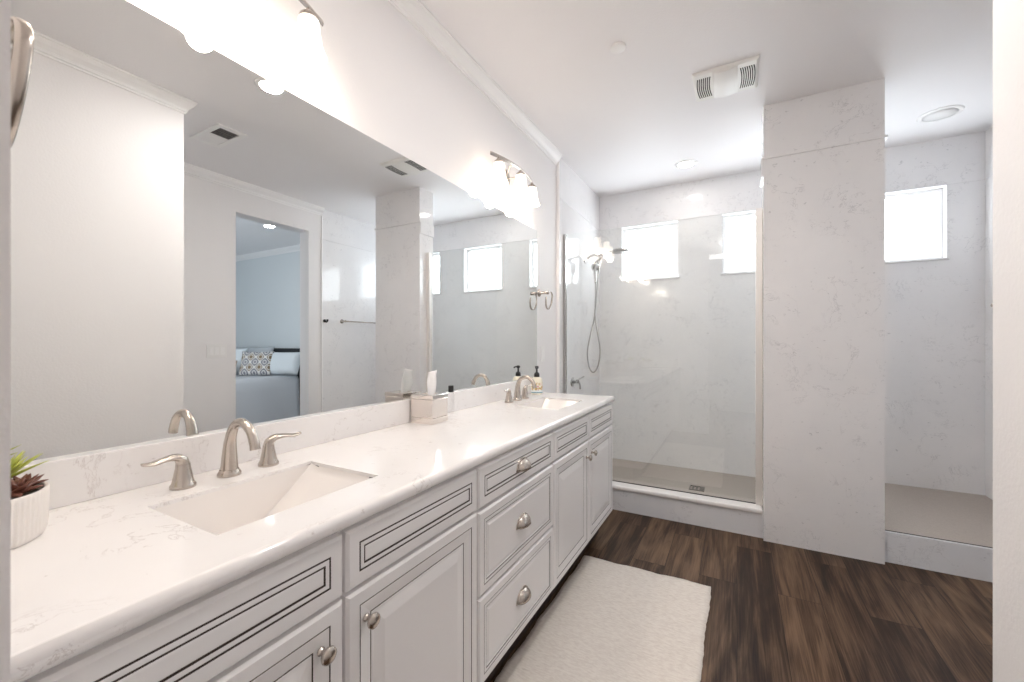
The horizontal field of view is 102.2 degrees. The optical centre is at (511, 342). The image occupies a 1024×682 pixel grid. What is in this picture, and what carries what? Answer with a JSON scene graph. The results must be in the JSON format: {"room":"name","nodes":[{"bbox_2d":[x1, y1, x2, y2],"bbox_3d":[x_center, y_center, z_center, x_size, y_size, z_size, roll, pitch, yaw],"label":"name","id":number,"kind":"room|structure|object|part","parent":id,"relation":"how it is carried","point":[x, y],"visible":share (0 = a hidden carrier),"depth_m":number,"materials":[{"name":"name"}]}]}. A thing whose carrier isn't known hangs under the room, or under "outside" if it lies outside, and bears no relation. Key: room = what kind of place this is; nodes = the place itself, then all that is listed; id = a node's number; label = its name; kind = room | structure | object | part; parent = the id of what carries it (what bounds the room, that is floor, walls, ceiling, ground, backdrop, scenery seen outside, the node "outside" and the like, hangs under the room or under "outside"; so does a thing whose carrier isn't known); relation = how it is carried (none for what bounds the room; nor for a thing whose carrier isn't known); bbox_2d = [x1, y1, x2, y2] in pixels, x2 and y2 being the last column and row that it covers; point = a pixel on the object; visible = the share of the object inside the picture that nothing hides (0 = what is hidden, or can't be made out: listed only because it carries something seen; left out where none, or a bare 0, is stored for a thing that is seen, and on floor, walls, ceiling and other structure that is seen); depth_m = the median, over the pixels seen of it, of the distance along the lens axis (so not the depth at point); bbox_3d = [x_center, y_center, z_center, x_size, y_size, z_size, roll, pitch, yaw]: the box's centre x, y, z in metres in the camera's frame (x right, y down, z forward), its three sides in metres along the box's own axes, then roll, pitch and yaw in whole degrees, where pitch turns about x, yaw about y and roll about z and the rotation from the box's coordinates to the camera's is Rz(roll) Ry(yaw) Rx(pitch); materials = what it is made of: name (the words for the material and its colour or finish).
{"room":"bathroom","nodes":[
{"label":"bathroom","id":0,"kind":"room"},
{"bbox_2d":[0,0,10,681],"bbox_3d":[-0.342,-0.122,0.193,1.750,2.745,0.120,0,0,29],"label":"wall","id":1,"kind":"structure","parent":0,"point":[5,5],"depth_m":0.22,"materials":[{"name":"white paint"}]},
{"bbox_2d":[11,16,33,146],"bbox_3d":[-0.578,-0.294,0.435,0.118,0.150,0.079,0,0,29],"label":"towel ring","id":2,"kind":"object","parent":1,"relation":"attached to","point":[22,34],"visible":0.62,"depth_m":0.44,"materials":[{"name":"silver metal"}]},
{"bbox_2d":[11,480,49,548],"bbox_3d":[-0.911,0.303,0.701,0.169,0.086,0.169,0,0,29],"label":"pot","id":3,"kind":"object","parent":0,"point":[29,503],"depth_m":0.71,"materials":[{"name":"white ceramic"}]},
{"bbox_2d":[126,0,598,395],"bbox_3d":[-0.144,-0.122,2.485,0.146,2.745,4.334,0,0,29],"label":"wall","id":4,"kind":"structure","parent":0,"point":[381,77],"depth_m":1.91,"materials":[{"name":"white paint"}]},
{"bbox_2d":[11,379,530,509],"bbox_3d":[-0.451,0.296,1.801,0.020,0.100,2.597,0,0,29],"label":"backsplash","id":5,"kind":"structure","parent":4,"relation":"attached to","point":[80,478],"depth_m":1.10,"materials":[{"name":"white stone"}]},
{"bbox_2d":[221,0,326,65],"bbox_3d":[-0.743,-0.991,1.111,0.169,0.179,0.555,0,0,29],"label":"vanity light","id":6,"kind":"object","parent":4,"relation":"attached to","point":[306,48],"visible":1,"depth_m":1.27,"materials":[{"name":"white glass"}]},
{"bbox_3d":[-0.715,-0.960,1.096,0.106,0.117,0.105,0,0,29],"label":"lamp shade","id":7,"kind":"part","parent":6,"relation":"part of","materials":[{"name":"white glass"}]},
{"bbox_2d":[298,7,318,20],"bbox_3d":[-0.637,-1.028,1.295,0.058,0.042,0.058,0,0,29],"label":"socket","id":8,"kind":"object","parent":6,"relation":"attached to","point":[309,13],"depth_m":1.27,"materials":[{"name":"white glass"}]},
{"bbox_3d":[-0.637,-0.960,1.295,0.106,0.117,0.105,0,0,29],"label":"lamp shade","id":9,"kind":"part","parent":6,"relation":"part of","materials":[{"name":"white glass"}]},
{"bbox_2d":[11,0,536,463],"bbox_3d":[-0.446,-0.280,1.825,0.007,1.050,2.598,0,0,29],"label":"vanity mirror","id":10,"kind":"object","parent":4,"relation":"attached to","point":[199,246],"visible":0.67,"depth_m":1.12,"materials":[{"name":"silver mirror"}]},
{"bbox_2d":[388,0,561,165],"bbox_3d":[0.404,-1.455,1.563,1.750,0.080,2.999,0,0,29],"label":"trim","id":11,"kind":"structure","parent":4,"relation":"attached to","point":[415,12],"depth_m":2.18,"materials":[{"name":"white wood"}]},
{"bbox_2d":[490,151,539,207],"bbox_3d":[0.025,-0.991,2.519,0.169,0.179,0.555,0,0,29],"label":"vanity light","id":12,"kind":"object","parent":4,"relation":"attached to","point":[500,176],"visible":1,"depth_m":2.47,"materials":[{"name":"white glass"}]},
{"bbox_3d":[-0.073,-0.960,2.330,0.106,0.117,0.105,0,0,29],"label":"lamp shade","id":13,"kind":"part","parent":12,"relation":"part of","materials":[{"name":"white glass"}]},
{"bbox_3d":[-0.040,-1.020,2.554,0.022,0.120,0.120,0,0,29],"label":"wall plate","id":14,"kind":"part","parent":12,"relation":"part of","materials":[{"name":"silver metal"}]},
{"bbox_3d":[0.052,-0.960,2.504,0.106,0.117,0.105,0,0,29],"label":"lamp shade","id":15,"kind":"part","parent":12,"relation":"part of","materials":[{"name":"white glass"}]},
{"bbox_3d":[0.130,-0.960,2.704,0.106,0.117,0.105,0,0,29],"label":"lamp shade","id":16,"kind":"part","parent":12,"relation":"part of","materials":[{"name":"white glass"}]},
{"bbox_2d":[537,289,552,309],"bbox_3d":[0.242,-0.314,3.013,0.079,0.150,0.118,0,0,29],"label":"towel ring","id":17,"kind":"object","parent":4,"relation":"attached to","point":[539,292],"visible":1,"depth_m":2.99,"materials":[{"name":"silver metal"}]},
{"bbox_2d":[556,160,559,392],"bbox_3d":[0.368,-0.117,3.300,0.024,2.735,0.016,0,0,29],"label":"trim","id":18,"kind":"structure","parent":4,"relation":"attached to","point":[558,164],"depth_m":3.29,"materials":[{"name":"white"}]},
{"bbox_2d":[570,376,584,388],"bbox_3d":[0.562,0.343,3.546,0.078,0.106,0.156,0,0,29],"label":"shower valve","id":19,"kind":"object","parent":4,"relation":"attached to","point":[573,381],"visible":1,"depth_m":3.52,"materials":[{"name":"silver metal"}]},
{"bbox_2d":[560,198,599,230],"bbox_3d":[0.643,-1.156,3.772,0.005,0.008,1.070,0,0,29],"label":"trim","id":20,"kind":"structure","parent":4,"relation":"attached to","point":[560,198],"depth_m":3.68,"materials":[{"name":"stone"}]},
{"bbox_2d":[584,248,629,372],"bbox_3d":[0.858,-0.285,3.746,0.408,1.127,0.164,0,0,29],"label":"shower","id":21,"kind":"object","parent":4,"relation":"attached to","point":[595,266],"visible":1,"depth_m":3.76,"materials":[{"name":"silver metal"}]},
{"bbox_3d":[0.747,-0.789,3.807,0.156,0.055,0.021,0,0,29],"label":"arm","id":22,"kind":"part","parent":21,"relation":"part of","materials":[{"name":"silver metal"}]},
{"bbox_2d":[612,481,762,537],"bbox_3d":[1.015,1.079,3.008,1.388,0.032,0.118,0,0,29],"label":"trim","id":23,"kind":"structure","parent":4,"relation":"attached to","point":[700,499],"depth_m":2.86,"materials":[{"name":"white stone"}]},
{"bbox_2d":[563,208,762,504],"bbox_3d":[1.033,0.090,3.041,1.388,1.944,0.040,0,0,29],"label":"shower frame","id":24,"kind":"object","parent":23,"relation":"on","point":[759,211],"visible":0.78,"depth_m":2.70,"materials":[{"name":"silver metal"}]},
{"bbox_2d":[612,458,755,502],"bbox_3d":[1.430,1.209,3.400,1.742,0.082,0.980,0,0,29],"label":"floor","id":25,"kind":"structure","parent":0,"point":[724,485],"depth_m":3.53,"materials":[{"name":"beige tile"}]},
{"bbox_2d":[689,485,704,491],"bbox_3d":[1.482,1.165,3.309,0.110,0.004,0.110,0,0,29],"label":"shower drain","id":26,"kind":"object","parent":25,"relation":"on","point":[702,489],"visible":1,"depth_m":3.30,"materials":[{"name":"silver metal"}]},
{"bbox_2d":[420,0,992,196],"bbox_3d":[2.526,-1.545,-0.067,7.500,0.100,6.900,0,0,29],"label":"ceiling","id":27,"kind":"structure","parent":0,"point":[623,122],"depth_m":2.23,"materials":[{"name":"white paint"}]},
{"bbox_2d":[610,41,625,53],"bbox_3d":[0.536,-1.490,2.087,0.076,0.010,0.076,0,0,29],"label":"sprinkler cover","id":28,"kind":"object","parent":27,"relation":"attached to","point":[617,47],"visible":1,"depth_m":2.08,"materials":[{"name":"white plastic"}]},
{"bbox_2d":[675,159,696,167],"bbox_3d":[1.455,-1.492,3.453,0.174,0.006,0.174,0,0,29],"label":"recessed light","id":29,"kind":"object","parent":27,"relation":"in","point":[688,163],"visible":1,"depth_m":3.43,"materials":[{"name":"white plastic"}]},
{"bbox_2d":[692,55,759,101],"bbox_3d":[1.214,-1.482,2.350,0.324,0.026,0.296,0,0,29],"label":"exhaust fan","id":30,"kind":"object","parent":27,"relation":"attached to","point":[741,75],"visible":1,"depth_m":2.32,"materials":[{"name":"white plastic"}]},
{"bbox_2d":[916,104,964,122],"bbox_3d":[2.798,-1.492,2.701,0.220,0.006,0.220,0,0,29],"label":"recessed light","id":31,"kind":"object","parent":27,"relation":"in","point":[941,113],"visible":1,"depth_m":2.69,"materials":[{"name":"white plastic"}]},
{"bbox_2d":[490,509,992,681],"bbox_3d":[2.526,1.300,-0.067,7.500,0.100,6.900,0,0,29],"label":"floor","id":32,"kind":"structure","parent":0,"point":[778,612],"depth_m":1.94,"materials":[{"name":"brown wood"}]},
{"bbox_2d":[22,468,476,681],"bbox_3d":[-0.570,0.816,0.963,0.574,0.869,1.006,0,0,29],"label":"base cabinet","id":33,"kind":"object","parent":32,"relation":"on","point":[390,595],"visible":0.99,"depth_m":0.85,"materials":[{"name":"white paint"}]},
{"bbox_3d":[-0.470,0.804,0.634,0.022,0.556,0.489,0,0,29],"label":"door","id":34,"kind":"part","parent":33,"relation":"part of","materials":[{"name":"white paint"}]},
{"bbox_3d":[-0.355,0.595,0.789,0.031,0.033,0.033,0,0,29],"label":"knob","id":35,"kind":"part","parent":33,"relation":"part of","materials":[{"name":"silver metal"}]},
{"bbox_3d":[-0.302,0.594,0.887,0.031,0.033,0.033,0,0,29],"label":"knob","id":36,"kind":"part","parent":33,"relation":"part of","materials":[{"name":"silver metal"}]},
{"bbox_3d":[-0.232,0.804,1.070,0.022,0.556,0.487,0,0,29],"label":"door","id":37,"kind":"part","parent":33,"relation":"part of","materials":[{"name":"white paint"}]},
{"bbox_2d":[473,432,552,681],"bbox_3d":[-0.186,0.816,1.669,0.572,0.869,0.600,0,0,29],"label":"base cabinet","id":38,"kind":"object","parent":32,"relation":"on","point":[514,511],"visible":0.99,"depth_m":1.48,"materials":[{"name":"white paint"}]},
{"bbox_3d":[0.030,0.457,1.551,0.022,0.129,0.591,0,0,29],"label":"drawer","id":39,"kind":"part","parent":38,"relation":"part of","materials":[{"name":"white paint"}]},
{"bbox_3d":[0.030,0.665,1.551,0.022,0.266,0.591,0,0,29],"label":"drawer","id":40,"kind":"part","parent":38,"relation":"part of","materials":[{"name":"white paint"}]},
{"bbox_3d":[0.030,0.944,1.551,0.022,0.276,0.591,0,0,29],"label":"drawer","id":41,"kind":"part","parent":38,"relation":"part of","materials":[{"name":"white paint"}]},
{"bbox_3d":[0.050,0.934,1.537,0.031,0.045,0.098,0,0,29],"label":"cup pull","id":42,"kind":"part","parent":38,"relation":"part of","materials":[{"name":"silver metal"}]},
{"bbox_3d":[0.050,0.658,1.537,0.031,0.045,0.098,0,0,29],"label":"cup pull","id":43,"kind":"part","parent":38,"relation":"part of","materials":[{"name":"silver metal"}]},
{"bbox_3d":[0.050,0.449,1.537,0.031,0.045,0.098,0,0,29],"label":"cup pull","id":44,"kind":"part","parent":38,"relation":"part of","materials":[{"name":"silver metal"}]},
{"bbox_2d":[534,403,611,620],"bbox_3d":[0.193,0.816,2.362,0.574,0.869,0.979,0,0,29],"label":"base cabinet","id":45,"kind":"object","parent":32,"relation":"on","point":[582,447],"visible":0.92,"depth_m":2.12,"materials":[{"name":"white paint"}]},
{"bbox_2d":[11,379,614,681],"bbox_3d":[-0.208,0.313,1.668,0.574,0.134,2.598,0,0,29],"label":"countertop","id":46,"kind":"structure","parent":45,"relation":"on","point":[105,564],"depth_m":0.87,"materials":[{"name":"white stone"}]},
{"bbox_2d":[11,450,49,548],"bbox_3d":[-0.917,0.274,0.708,0.194,0.142,0.175,0,0,29],"label":"potted succulent","id":47,"kind":"object","parent":46,"relation":"on","point":[30,497],"visible":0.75,"depth_m":0.72,"materials":[{"name":"white ceramic"}]},
{"bbox_2d":[140,418,301,490],"bbox_3d":[-0.696,0.269,1.058,0.155,0.154,0.378,0,0,29],"label":"faucet","id":48,"kind":"object","parent":46,"relation":"on","point":[183,477],"visible":1,"depth_m":1.06,"materials":[{"name":"silver metal"}]},
{"bbox_3d":[-0.804,0.304,0.965,0.052,0.084,0.112,0,0,29],"label":"handle","id":49,"kind":"part","parent":48,"relation":"part of","materials":[{"name":"silver metal"}]},
{"bbox_3d":[-0.696,0.269,1.058,0.155,0.154,0.054,0,0,29],"label":"spout","id":50,"kind":"part","parent":48,"relation":"part of","materials":[{"name":"silver metal"}]},
{"bbox_3d":[-0.677,0.304,1.199,0.052,0.084,0.112,0,0,29],"label":"handle","id":51,"kind":"part","parent":48,"relation":"part of","materials":[{"name":"silver metal"}]},
{"bbox_2d":[154,463,372,535],"bbox_3d":[-0.559,0.424,0.974,0.273,0.144,0.382,0,0,29],"label":"undermount sink","id":52,"kind":"object","parent":46,"relation":"in","point":[219,512],"visible":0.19,"depth_m":1.07,"materials":[{"name":"white ceramic"}]},
{"bbox_2d":[411,370,447,424],"bbox_3d":[-0.361,0.233,1.812,0.115,0.226,0.115,0,0,26],"label":"tissue box","id":53,"kind":"object","parent":46,"relation":"on","point":[429,407],"visible":1,"depth_m":1.77,"materials":[{"name":"white ceramic"}]},
{"bbox_3d":[-0.361,0.232,1.812,0.115,0.019,0.115,0,0,26],"label":"lid","id":54,"kind":"part","parent":53,"relation":"part of","materials":[{"name":"silver metal"}]},
{"bbox_2d":[448,385,453,391],"bbox_3d":[-0.293,0.275,1.982,0.033,0.141,0.033,0,0,29],"label":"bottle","id":55,"kind":"object","parent":46,"relation":"on","point":[450,387],"visible":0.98,"depth_m":1.97,"materials":[{"name":"black plastic"}]},
{"bbox_2d":[504,375,536,402],"bbox_3d":[0.076,0.269,2.458,0.155,0.154,0.378,0,0,29],"label":"faucet","id":56,"kind":"object","parent":46,"relation":"on","point":[517,397],"visible":1,"depth_m":2.46,"materials":[{"name":"silver metal"}]},
{"bbox_3d":[-0.032,0.304,2.366,0.052,0.084,0.112,0,0,29],"label":"handle","id":57,"kind":"part","parent":56,"relation":"part of","materials":[{"name":"silver metal"}]},
{"bbox_3d":[0.076,0.269,2.458,0.155,0.154,0.054,0,0,29],"label":"spout","id":58,"kind":"part","parent":56,"relation":"part of","materials":[{"name":"silver metal"}]},
{"bbox_3d":[0.095,0.304,2.599,0.052,0.084,0.112,0,0,29],"label":"handle","id":59,"kind":"part","parent":56,"relation":"part of","materials":[{"name":"silver metal"}]},
{"bbox_2d":[531,366,542,394],"bbox_3d":[0.168,0.251,2.795,0.079,0.190,0.079,0,0,-45],"label":"soap dispenser","id":60,"kind":"object","parent":46,"relation":"on","point":[538,380],"visible":0.94,"depth_m":2.77,"materials":[{"name":"beige"}]},
{"bbox_2d":[531,377,541,394],"bbox_3d":[0.168,0.287,2.795,0.078,0.118,0.078,0,0,29],"label":"bottle","id":61,"kind":"object","parent":60,"relation":"on","point":[538,380],"depth_m":2.76,"materials":[{"name":"beige"}]},
{"bbox_2d":[522,398,579,408],"bbox_3d":[0.226,0.424,2.382,0.253,0.144,0.410,0,0,29],"label":"undermount sink","id":62,"kind":"object","parent":46,"relation":"in","point":[545,403],"visible":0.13,"depth_m":2.55,"materials":[{"name":"white ceramic"}]},
{"bbox_3d":[0.291,0.807,2.031,0.022,0.555,0.483,0,0,29],"label":"door","id":63,"kind":"part","parent":45,"relation":"part of","materials":[{"name":"white paint"}]},
{"bbox_3d":[0.525,0.807,2.461,0.022,0.555,0.480,0,0,29],"label":"door","id":64,"kind":"part","parent":45,"relation":"part of","materials":[{"name":"white paint"}]},
{"bbox_2d":[494,555,710,681],"bbox_3d":[0.368,1.246,1.618,0.678,0.007,1.498,0,0,29],"label":"bath rug","id":65,"kind":"object","parent":32,"relation":"on","point":[608,621],"visible":1,"depth_m":1.77,"materials":[{"name":"white fabric"}]},
{"bbox_2d":[599,131,984,494],"bbox_3d":[2.152,-0.122,3.633,2.787,2.745,0.120,0,0,29],"label":"wall","id":66,"kind":"structure","parent":0,"point":[678,357],"depth_m":3.64,"materials":[{"name":"stone"}]},
{"bbox_2d":[620,223,679,281],"bbox_3d":[1.357,-0.878,4.055,0.556,0.543,0.129,0,0,29],"label":"window","id":67,"kind":"structure","parent":66,"relation":"in","point":[653,253],"depth_m":4.08,"materials":[{"name":"white glass"}]},
{"bbox_3d":[1.345,-0.615,4.033,0.556,0.015,0.079,0,0,29],"label":"sill","id":68,"kind":"part","parent":67,"relation":"part of","materials":[{"name":"stone"}]},
{"bbox_2d":[721,213,755,274],"bbox_3d":[2.145,-0.878,3.626,0.555,0.543,0.129,0,0,29],"label":"window","id":69,"kind":"structure","parent":66,"relation":"in","point":[739,231],"depth_m":3.71,"materials":[{"name":"white glass"}]},
{"bbox_3d":[2.133,-0.615,3.604,0.555,0.015,0.079,0,0,29],"label":"sill","id":70,"kind":"part","parent":69,"relation":"part of","materials":[{"name":"stone"}]},
{"bbox_2d":[600,178,984,230],"bbox_3d":[2.119,-1.156,3.580,2.773,0.008,0.005,0,0,29],"label":"trim","id":71,"kind":"structure","parent":66,"relation":"attached to","point":[984,178],"depth_m":3.62,"materials":[{"name":"stone"}]},
{"bbox_2d":[885,188,949,263],"bbox_3d":[2.951,-0.878,3.187,0.581,0.543,0.129,0,0,29],"label":"window","id":72,"kind":"structure","parent":66,"relation":"in","point":[913,220],"depth_m":3.15,"materials":[{"name":"white glass"}]},
{"bbox_3d":[2.970,-0.884,3.222,0.493,0.471,0.010,0,0,29],"label":"pane","id":73,"kind":"part","parent":72,"relation":"part of","materials":[{"name":"white glass"}]},
{"bbox_3d":[2.939,-0.615,3.165,0.581,0.015,0.079,0,0,29],"label":"sill","id":74,"kind":"part","parent":72,"relation":"part of","materials":[{"name":"stone"}]},
{"bbox_2d":[762,78,884,563],"bbox_3d":[1.893,-0.122,2.556,0.585,2.745,0.200,0,0,29],"label":"wall pillar","id":75,"kind":"structure","parent":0,"point":[824,209],"depth_m":2.46,"materials":[{"name":"stone"}]},
{"bbox_2d":[760,160,762,186],"bbox_3d":[1.631,-1.103,2.699,0.012,0.105,0.199,0,0,29],"label":"trim","id":76,"kind":"structure","parent":75,"relation":"attached to","point":[761,166],"depth_m":2.62,"materials":[{"name":"stone"}]},
{"bbox_2d":[760,134,887,165],"bbox_3d":[1.891,-1.163,2.552,0.609,0.015,0.208,0,0,29],"label":"trim","id":77,"kind":"structure","parent":75,"relation":"attached to","point":[882,136],"depth_m":2.45,"materials":[{"name":"stone"}]},
{"bbox_2d":[885,483,992,546],"bbox_3d":[2.636,1.164,2.707,1.039,0.172,1.044,0,0,29],"label":"floor","id":78,"kind":"structure","parent":0,"point":[941,514],"depth_m":2.61,"materials":[{"name":"white tile"}]},
{"bbox_2d":[985,125,992,499],"bbox_3d":[3.170,-0.122,2.438,0.156,2.745,1.245,0,0,29],"label":"wall","id":79,"kind":"structure","parent":0,"point":[989,132],"depth_m":2.87,"materials":[{"name":"stone"}]},
{"bbox_2d":[885,530,992,582],"bbox_3d":[2.481,1.164,2.181,0.807,0.172,0.025,0,0,29],"label":"trim","id":80,"kind":"structure","parent":79,"relation":"attached to","point":[943,556],"depth_m":2.25,"materials":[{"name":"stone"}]},
{"bbox_2d":[993,0,1023,681],"bbox_3d":[0.767,-0.122,0.276,0.120,2.745,1.326,0,0,29],"label":"wall","id":81,"kind":"structure","parent":0,"point":[1008,15],"depth_m":0.83,"materials":[{"name":"white paint"}]}
]}

